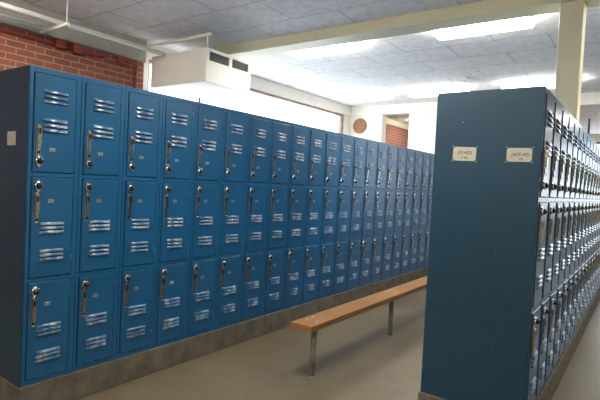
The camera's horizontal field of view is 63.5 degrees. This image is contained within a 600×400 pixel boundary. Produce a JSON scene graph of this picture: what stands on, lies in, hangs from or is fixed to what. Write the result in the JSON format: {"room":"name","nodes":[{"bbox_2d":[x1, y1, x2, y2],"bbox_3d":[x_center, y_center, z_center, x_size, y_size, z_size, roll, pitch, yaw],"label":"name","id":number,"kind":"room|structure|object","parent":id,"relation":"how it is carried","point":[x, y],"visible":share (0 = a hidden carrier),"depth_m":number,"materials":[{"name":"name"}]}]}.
{"room":"locker room","nodes":[
{"label":"locker room","id":0,"kind":"room"},
{"bbox_2d":[0,23,143,89],"bbox_3d":[-4.143,-0.321,3.365,0.200,2.840,6.960,4,2,36],"label":"wall","id":1,"kind":"structure","parent":0,"point":[15,51],"depth_m":5.25,"materials":[{"name":"red brick"}]},
{"bbox_2d":[0,28,136,87],"bbox_3d":[-4.048,-0.696,3.226,0.069,2.058,6.842,4,2,36],"label":"conduit","id":2,"kind":"object","parent":1,"relation":"attached to","point":[58,43],"visible":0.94,"depth_m":5.28,"materials":[{"name":"metal"}]},
{"bbox_2d":[0,0,146,62],"bbox_3d":[-4.050,-1.867,3.302,0.240,0.260,6.960,4,2,36],"label":"trim","id":3,"kind":"structure","parent":1,"relation":"attached to","point":[68,34],"depth_m":5.31,"materials":[{"name":"paint"}]},
{"bbox_2d":[143,58,350,134],"bbox_3d":[-0.536,-0.345,8.377,0.200,2.915,5.390,4,2,36],"label":"wall window","id":4,"kind":"structure","parent":1,"relation":"in","point":[346,121],"depth_m":10.11,"materials":[{"name":"white paint"}]},
{"bbox_2d":[148,59,343,133],"bbox_3d":[-0.582,-0.837,8.177,0.060,1.905,4.870,4,2,36],"label":"window","id":5,"kind":"structure","parent":4,"relation":"in","point":[341,117],"depth_m":8.83,"materials":[{"name":"wood"}]},
{"bbox_2d":[19,0,599,133],"bbox_3d":[2.569,-1.785,5.341,8.600,0.100,18.000,4,2,36],"label":"ceiling","id":6,"kind":"structure","parent":0,"point":[397,65],"depth_m":5.64,"materials":[{"name":"white tile"}]},
{"bbox_2d":[39,0,69,33],"bbox_3d":[-2.459,-1.837,4.856,0.530,0.265,0.036,4,2,36],"label":"bracket","id":7,"kind":"object","parent":6,"relation":"hanging from","point":[66,24],"visible":1,"depth_m":4.80,"materials":[{"name":"white metal"}]},
{"bbox_2d":[0,13,45,27],"bbox_3d":[-4.247,-1.766,2.643,0.020,0.019,5.660,4,2,36],"label":"conduit pipe","id":8,"kind":"object","parent":7,"relation":"on","point":[4,15],"visible":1,"depth_m":4.75,"materials":[{"name":"white metal"}]},
{"bbox_2d":[0,2,165,55],"bbox_3d":[-3.666,-1.766,3.023,0.050,0.050,6.955,4,2,36],"label":"ceiling pipe","id":9,"kind":"object","parent":7,"relation":"on","point":[2,4],"visible":1,"depth_m":4.96,"materials":[{"name":"white metal"}]},
{"bbox_2d":[147,32,211,47],"bbox_3d":[-1.451,-1.823,5.744,1.130,0.160,0.036,4,2,36],"label":"bracket","id":10,"kind":"object","parent":6,"relation":"hanging from","point":[209,34],"visible":0.87,"depth_m":5.68,"materials":[{"name":"white metal"}]},
{"bbox_2d":[151,47,250,97],"bbox_3d":[-1.232,-1.551,6.017,0.980,0.380,0.740,4,2,36],"label":"ventilation unit","id":11,"kind":"object","parent":6,"relation":"hanging from","point":[202,72],"visible":1,"depth_m":5.75,"materials":[{"name":"beige metal"}]},
{"bbox_2d":[209,52,228,65],"bbox_3d":[-0.941,-1.628,5.602,0.023,0.098,0.313,4,2,36],"label":"grille","id":12,"kind":"object","parent":11,"relation":"attached to","point":[216,58],"depth_m":5.60,"materials":[{"name":"grey metal"}]},
{"bbox_2d":[232,60,247,71],"bbox_3d":[-0.735,-1.627,5.888,0.023,0.098,0.288,4,2,36],"label":"grille","id":13,"kind":"object","parent":11,"relation":"attached to","point":[237,65],"depth_m":5.89,"materials":[{"name":"grey metal"}]},
{"bbox_2d":[289,42,361,58],"bbox_3d":[0.292,-1.809,5.784,0.850,0.108,0.300,4,2,36],"label":"ceiling light","id":14,"kind":"object","parent":6,"relation":"attached to","point":[355,46],"visible":0.56,"depth_m":5.70,"materials":[{"name":"white plastic"}]},
{"bbox_2d":[345,91,393,101],"bbox_3d":[1.243,-1.858,8.697,0.830,0.108,0.300,4,2,36],"label":"ceiling light","id":15,"kind":"object","parent":6,"relation":"attached to","point":[380,95],"visible":1,"depth_m":8.59,"materials":[{"name":"white plastic"}]},
{"bbox_2d":[211,0,599,58],"bbox_3d":[1.885,-1.673,4.195,8.360,0.115,0.240,4,2,36],"label":"ceiling beam","id":16,"kind":"structure","parent":6,"relation":"attached to","point":[486,11],"depth_m":4.73,"materials":[{"name":"beige paint"}]},
{"bbox_2d":[408,85,468,97],"bbox_3d":[2.272,-1.782,7.957,0.930,0.108,0.300,4,2,36],"label":"ceiling light","id":17,"kind":"object","parent":6,"relation":"attached to","point":[432,91],"visible":0.9,"depth_m":7.88,"materials":[{"name":"white plastic"}]},
{"bbox_2d":[462,77,483,81],"bbox_3d":[2.567,-1.763,7.165,0.389,0.066,0.078,2,2,-21],"label":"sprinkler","id":18,"kind":"object","parent":6,"relation":"attached to","point":[465,78],"visible":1,"depth_m":7.15,"materials":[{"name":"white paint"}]},
{"bbox_2d":[432,16,533,39],"bbox_3d":[1.767,-1.700,4.723,0.890,0.108,0.300,4,2,36],"label":"ceiling light","id":19,"kind":"object","parent":6,"relation":"attached to","point":[524,22],"visible":0.53,"depth_m":4.66,"materials":[{"name":"white plastic"}]},
{"bbox_2d":[501,78,555,88],"bbox_3d":[3.500,-1.692,7.074,1.000,0.108,0.300,4,2,36],"label":"ceiling light","id":20,"kind":"object","parent":6,"relation":"attached to","point":[549,83],"visible":0.51,"depth_m":7.03,"materials":[{"name":"white plastic"}]},
{"bbox_2d":[76,288,599,399],"bbox_3d":[2.410,1.409,5.447,8.600,0.100,18.000,4,2,36],"label":"floor","id":21,"kind":"structure","parent":0,"point":[356,360],"depth_m":3.75,"materials":[{"name":"concrete"}]},
{"bbox_2d":[0,267,427,399],"bbox_3d":[0.115,1.149,5.657,0.624,0.178,6.716,4,2,36],"label":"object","id":22,"kind":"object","parent":21,"relation":"on","point":[78,384],"depth_m":3.63,"materials":[{"name":"concrete"}]},
{"bbox_2d":[20,65,81,386],"bbox_3d":[-1.681,0.142,3.016,0.622,1.827,0.302,4,2,36],"label":"locker","id":23,"kind":"object","parent":22,"relation":"on","point":[54,96],"visible":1,"depth_m":2.84,"materials":[{"name":"metal"}]},
{"bbox_2d":[0,65,29,387],"bbox_3d":[-1.794,0.141,2.904,0.600,1.827,0.008,4,2,36],"label":"end panel","id":24,"kind":"object","parent":23,"relation":"attached to","point":[14,82],"visible":1,"depth_m":2.81,"materials":[{"name":"blue metal"}]},
{"bbox_2d":[7,131,15,144],"bbox_3d":[-1.679,-0.359,2.819,0.105,0.080,0.002,4,2,36],"label":"paper note","id":25,"kind":"object","parent":24,"relation":"attached to","point":[11,135],"visible":1,"depth_m":2.82,"materials":[{"name":"beige paper"}]},
{"bbox_2d":[72,76,125,371],"bbox_3d":[-1.503,0.143,3.263,0.622,1.827,0.302,4,2,36],"label":"locker","id":26,"kind":"object","parent":22,"relation":"on","point":[102,120],"visible":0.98,"depth_m":3.09,"materials":[{"name":"metal"}]},
{"bbox_2d":[116,86,162,358],"bbox_3d":[-1.325,0.144,3.511,0.622,1.827,0.302,4,2,36],"label":"locker","id":27,"kind":"object","parent":22,"relation":"on","point":[143,108],"visible":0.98,"depth_m":3.33,"materials":[{"name":"metal"}]},
{"bbox_2d":[153,94,195,347],"bbox_3d":[-1.147,0.144,3.758,0.622,1.827,0.302,4,2,36],"label":"locker","id":28,"kind":"object","parent":22,"relation":"on","point":[178,119],"visible":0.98,"depth_m":3.58,"materials":[{"name":"metal"}]},
{"bbox_2d":[186,102,223,337],"bbox_3d":[-0.970,0.145,4.005,0.622,1.827,0.302,4,2,36],"label":"locker","id":29,"kind":"object","parent":22,"relation":"on","point":[209,119],"visible":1,"depth_m":3.83,"materials":[{"name":"metal"}]},
{"bbox_2d":[215,108,248,329],"bbox_3d":[-0.792,0.146,4.253,0.622,1.827,0.302,4,2,36],"label":"locker","id":30,"kind":"object","parent":22,"relation":"on","point":[236,123],"visible":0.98,"depth_m":4.08,"materials":[{"name":"metal"}]},
{"bbox_2d":[240,113,271,321],"bbox_3d":[-0.614,0.146,4.500,0.622,1.827,0.302,4,2,36],"label":"locker","id":31,"kind":"object","parent":22,"relation":"on","point":[259,135],"visible":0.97,"depth_m":4.32,"materials":[{"name":"metal"}]},
{"bbox_2d":[262,118,291,315],"bbox_3d":[-0.436,0.147,4.748,0.622,1.827,0.302,4,2,36],"label":"locker","id":32,"kind":"object","parent":22,"relation":"on","point":[280,143],"visible":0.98,"depth_m":4.57,"materials":[{"name":"metal"}]},
{"bbox_2d":[282,123,308,309],"bbox_3d":[-0.258,0.148,4.995,0.622,1.827,0.302,4,2,36],"label":"locker","id":33,"kind":"object","parent":22,"relation":"on","point":[299,145],"visible":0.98,"depth_m":4.82,"materials":[{"name":"metal"}]},
{"bbox_2d":[301,127,325,303],"bbox_3d":[-0.080,0.148,5.243,0.622,1.827,0.302,4,2,36],"label":"locker","id":34,"kind":"object","parent":22,"relation":"on","point":[316,149],"visible":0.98,"depth_m":5.07,"materials":[{"name":"metal"}]},
{"bbox_2d":[317,130,339,298],"bbox_3d":[0.098,0.149,5.490,0.622,1.827,0.302,4,2,36],"label":"locker","id":35,"kind":"object","parent":22,"relation":"on","point":[332,139],"visible":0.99,"depth_m":5.31,"materials":[{"name":"metal"}]},
{"bbox_2d":[332,133,353,294],"bbox_3d":[0.276,0.150,5.738,0.622,1.827,0.302,4,2,36],"label":"locker","id":36,"kind":"object","parent":22,"relation":"on","point":[346,141],"visible":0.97,"depth_m":5.56,"materials":[{"name":"metal"}]},
{"bbox_2d":[346,136,365,290],"bbox_3d":[0.454,0.150,5.985,0.622,1.827,0.302,4,2,36],"label":"locker","id":37,"kind":"object","parent":22,"relation":"on","point":[359,146],"visible":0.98,"depth_m":5.81,"materials":[{"name":"metal"}]},
{"bbox_2d":[358,139,377,286],"bbox_3d":[0.632,0.151,6.233,0.622,1.827,0.302,4,2,36],"label":"locker","id":38,"kind":"object","parent":22,"relation":"on","point":[371,146],"visible":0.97,"depth_m":6.05,"materials":[{"name":"metal"}]},
{"bbox_2d":[370,142,387,283],"bbox_3d":[0.810,0.152,6.480,0.622,1.827,0.302,4,2,36],"label":"locker","id":39,"kind":"object","parent":22,"relation":"on","point":[382,148],"visible":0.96,"depth_m":6.30,"materials":[{"name":"metal"}]},
{"bbox_2d":[380,144,397,280],"bbox_3d":[0.988,0.152,6.728,0.622,1.827,0.302,4,2,36],"label":"locker","id":40,"kind":"object","parent":22,"relation":"on","point":[392,149],"visible":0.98,"depth_m":6.55,"materials":[{"name":"metal"}]},
{"bbox_2d":[390,146,406,277],"bbox_3d":[1.166,0.153,6.975,0.622,1.827,0.302,4,2,36],"label":"locker","id":41,"kind":"object","parent":22,"relation":"on","point":[401,151],"visible":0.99,"depth_m":6.79,"materials":[{"name":"metal"}]},
{"bbox_2d":[399,148,414,274],"bbox_3d":[1.344,0.154,7.223,0.622,1.827,0.302,4,2,36],"label":"locker","id":42,"kind":"object","parent":22,"relation":"on","point":[410,153],"visible":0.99,"depth_m":7.04,"materials":[{"name":"metal"}]},
{"bbox_2d":[408,150,422,271],"bbox_3d":[1.522,0.154,7.470,0.622,1.827,0.302,4,2,36],"label":"locker","id":43,"kind":"object","parent":22,"relation":"on","point":[418,154],"visible":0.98,"depth_m":7.29,"materials":[{"name":"metal"}]},
{"bbox_2d":[416,152,429,269],"bbox_3d":[1.700,0.155,7.717,0.622,1.827,0.302,4,2,36],"label":"locker","id":44,"kind":"object","parent":22,"relation":"on","point":[426,156],"visible":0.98,"depth_m":7.53,"materials":[{"name":"metal"}]},
{"bbox_2d":[423,153,433,267],"bbox_3d":[1.878,0.156,7.965,0.622,1.827,0.302,4,2,36],"label":"locker","id":45,"kind":"object","parent":22,"relation":"on","point":[431,165],"visible":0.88,"depth_m":7.73,"materials":[{"name":"metal"}]},
{"bbox_2d":[291,276,426,378],"bbox_3d":[1.311,1.092,5.250,0.180,0.437,4.505,4,2,36],"label":"bench","id":46,"kind":"object","parent":21,"relation":"on","point":[312,323],"visible":0.62,"depth_m":3.94,"materials":[{"name":"brown wood"}]},
{"bbox_2d":[418,288,599,399],"bbox_3d":[2.579,1.292,5.042,0.613,0.178,5.520,4,2,36],"label":"trim","id":47,"kind":"structure","parent":21,"relation":"on","point":[547,392],"depth_m":3.84,"materials":[{"name":"concrete"}]},
{"bbox_2d":[526,87,554,399],"bbox_3d":[1.140,0.286,2.910,0.622,1.827,0.302,4,2,36],"label":"locker","id":48,"kind":"object","parent":47,"relation":"on","point":[550,98],"visible":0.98,"depth_m":2.69,"materials":[{"name":"metal"}]},
{"bbox_2d":[420,86,545,399],"bbox_3d":[1.029,0.285,2.788,0.589,1.827,0.022,4,2,36],"label":"end panel","id":49,"kind":"object","parent":48,"relation":"attached to","point":[484,213],"visible":1,"depth_m":2.77,"materials":[{"name":"blue metal"}]},
{"bbox_2d":[451,145,477,162],"bbox_3d":[0.959,-0.269,2.828,0.153,0.100,0.002,6,4,36],"label":"paper note","id":50,"kind":"object","parent":49,"relation":"attached to","point":[459,153],"visible":1,"depth_m":2.83,"materials":[{"name":"beige paper"}]},
{"bbox_2d":[505,146,534,162],"bbox_3d":[1.201,-0.247,2.654,0.150,0.096,0.002,5,3,36],"label":"paper note","id":51,"kind":"object","parent":49,"relation":"attached to","point":[513,154],"visible":1,"depth_m":2.65,"materials":[{"name":"beige paper"}]},
{"bbox_2d":[535,97,561,399],"bbox_3d":[1.318,0.287,3.157,0.622,1.827,0.302,4,2,36],"label":"locker","id":52,"kind":"object","parent":47,"relation":"on","point":[557,124],"visible":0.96,"depth_m":2.93,"materials":[{"name":"metal"}]},
{"bbox_2d":[543,105,568,386],"bbox_3d":[1.496,0.288,3.405,0.622,1.827,0.302,4,2,36],"label":"locker","id":53,"kind":"object","parent":47,"relation":"on","point":[564,131],"visible":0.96,"depth_m":3.17,"materials":[{"name":"metal"}]},
{"bbox_2d":[551,113,573,371],"bbox_3d":[1.674,0.288,3.652,0.622,1.827,0.302,4,2,36],"label":"locker","id":54,"kind":"object","parent":47,"relation":"on","point":[559,296],"visible":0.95,"depth_m":3.42,"materials":[{"name":"metal"}]},
{"bbox_2d":[558,118,578,359],"bbox_3d":[1.852,0.289,3.900,0.622,1.827,0.302,4,2,36],"label":"locker","id":55,"kind":"object","parent":47,"relation":"on","point":[576,124],"visible":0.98,"depth_m":3.67,"materials":[{"name":"metal"}]},
{"bbox_2d":[563,124,582,350],"bbox_3d":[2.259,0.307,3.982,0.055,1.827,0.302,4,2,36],"label":"locker","id":56,"kind":"object","parent":47,"relation":"on","point":[580,144],"visible":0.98,"depth_m":3.91,"materials":[{"name":"metal"}]},
{"bbox_2d":[569,129,586,340],"bbox_3d":[2.208,0.290,4.395,0.622,1.827,0.302,4,2,36],"label":"locker","id":57,"kind":"object","parent":47,"relation":"on","point":[575,271],"visible":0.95,"depth_m":4.16,"materials":[{"name":"metal"}]},
{"bbox_2d":[573,133,589,332],"bbox_3d":[2.385,0.291,4.642,0.622,1.827,0.302,4,2,36],"label":"locker","id":58,"kind":"object","parent":47,"relation":"on","point":[586,172],"visible":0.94,"depth_m":4.41,"materials":[{"name":"metal"}]},
{"bbox_2d":[577,136,592,325],"bbox_3d":[2.563,0.292,4.889,0.622,1.827,0.302,4,2,36],"label":"locker","id":59,"kind":"object","parent":47,"relation":"on","point":[583,269],"visible":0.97,"depth_m":4.65,"materials":[{"name":"metal"}]},
{"bbox_2d":[581,140,595,318],"bbox_3d":[2.741,0.292,5.137,0.622,1.827,0.302,4,2,36],"label":"locker","id":60,"kind":"object","parent":47,"relation":"on","point":[594,142],"visible":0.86,"depth_m":4.90,"materials":[{"name":"metal"}]},
{"bbox_2d":[584,143,598,313],"bbox_3d":[2.919,0.293,5.385,0.622,1.827,0.302,4,2,36],"label":"locker","id":61,"kind":"object","parent":47,"relation":"on","point":[597,156],"visible":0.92,"depth_m":5.15,"materials":[{"name":"metal"}]},
{"bbox_2d":[587,145,599,308],"bbox_3d":[3.097,0.294,5.632,0.622,1.827,0.302,4,2,36],"label":"locker","id":62,"kind":"object","parent":47,"relation":"on","point":[598,163],"visible":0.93,"depth_m":5.39,"materials":[{"name":"metal"}]},
{"bbox_2d":[590,168,599,302],"bbox_3d":[3.275,0.294,5.879,0.622,1.827,0.302,4,2,36],"label":"locker","id":63,"kind":"object","parent":47,"relation":"on","point":[598,197],"visible":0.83,"depth_m":5.64,"materials":[{"name":"metal"}]},
{"bbox_2d":[592,199,599,299],"bbox_3d":[3.453,0.295,6.127,0.622,1.827,0.302,4,2,36],"label":"locker","id":64,"kind":"object","parent":47,"relation":"on","point":[598,236],"visible":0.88,"depth_m":5.90,"materials":[{"name":"metal"}]},
{"bbox_2d":[594,228,599,295],"bbox_3d":[3.631,0.296,6.374,0.622,1.827,0.302,4,2,36],"label":"locker","id":65,"kind":"object","parent":47,"relation":"on","point":[599,228],"visible":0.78,"depth_m":6.17,"materials":[{"name":"metal"}]},
{"bbox_2d":[596,255,599,292],"bbox_3d":[3.809,0.296,6.622,0.622,1.827,0.302,4,2,36],"label":"locker","id":66,"kind":"object","parent":47,"relation":"on","point":[599,255],"visible":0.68,"depth_m":6.42,"materials":[{"name":"metal"}]},
{"bbox_2d":[587,119,590,134],"bbox_3d":[6.067,-0.174,10.335,0.044,3.100,0.044,4,2,36],"label":"support pole","id":67,"kind":"object","parent":21,"relation":"on","point":[589,120],"visible":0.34,"depth_m":10.28,"materials":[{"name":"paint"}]},
{"bbox_2d":[385,124,408,147],"bbox_3d":[2.688,-0.360,12.858,0.200,2.970,5.650,4,2,36],"label":"wall","id":68,"kind":"structure","parent":0,"point":[397,136],"depth_m":12.21,"materials":[{"name":"red brick"}]},
{"bbox_2d":[386,118,408,129],"bbox_3d":[2.777,-1.907,12.798,0.230,0.130,5.650,4,2,36],"label":"trim","id":69,"kind":"structure","parent":68,"relation":"attached to","point":[388,121],"depth_m":12.13,"materials":[{"name":"beige paint"}]},
{"bbox_2d":[350,92,599,153],"bbox_3d":[4.460,-0.175,7.962,8.400,3.100,0.230,4,2,36],"label":"wall","id":70,"kind":"structure","parent":0,"point":[422,116],"depth_m":9.48,"materials":[{"name":"white paint"}]},
{"bbox_2d":[146,42,350,115],"bbox_3d":[-0.509,-1.887,8.239,0.220,0.195,5.190,4,2,36],"label":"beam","id":71,"kind":"structure","parent":70,"relation":"attached to","point":[256,83],"depth_m":8.51,"materials":[{"name":"white paint"}]},
{"bbox_2d":[353,119,366,133],"bbox_3d":[1.248,-1.549,10.143,0.310,0.310,0.045,4,2,36],"label":"wall plaque","id":72,"kind":"object","parent":70,"relation":"attached to","point":[359,126],"visible":1,"depth_m":10.12,"materials":[{"name":"brown paint"}]},
{"bbox_2d":[590,134,599,141],"bbox_3d":[7.721,-0.174,12.841,8.400,3.100,0.200,4,2,36],"label":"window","id":73,"kind":"structure","parent":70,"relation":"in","point":[596,137],"depth_m":12.70,"materials":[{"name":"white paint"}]},
{"bbox_2d":[554,0,586,122],"bbox_3d":[2.156,-0.101,3.996,0.170,2.985,0.180,4,2,36],"label":"pillar","id":74,"kind":"structure","parent":0,"point":[572,21],"depth_m":3.88,"materials":[{"name":"beige paint"}]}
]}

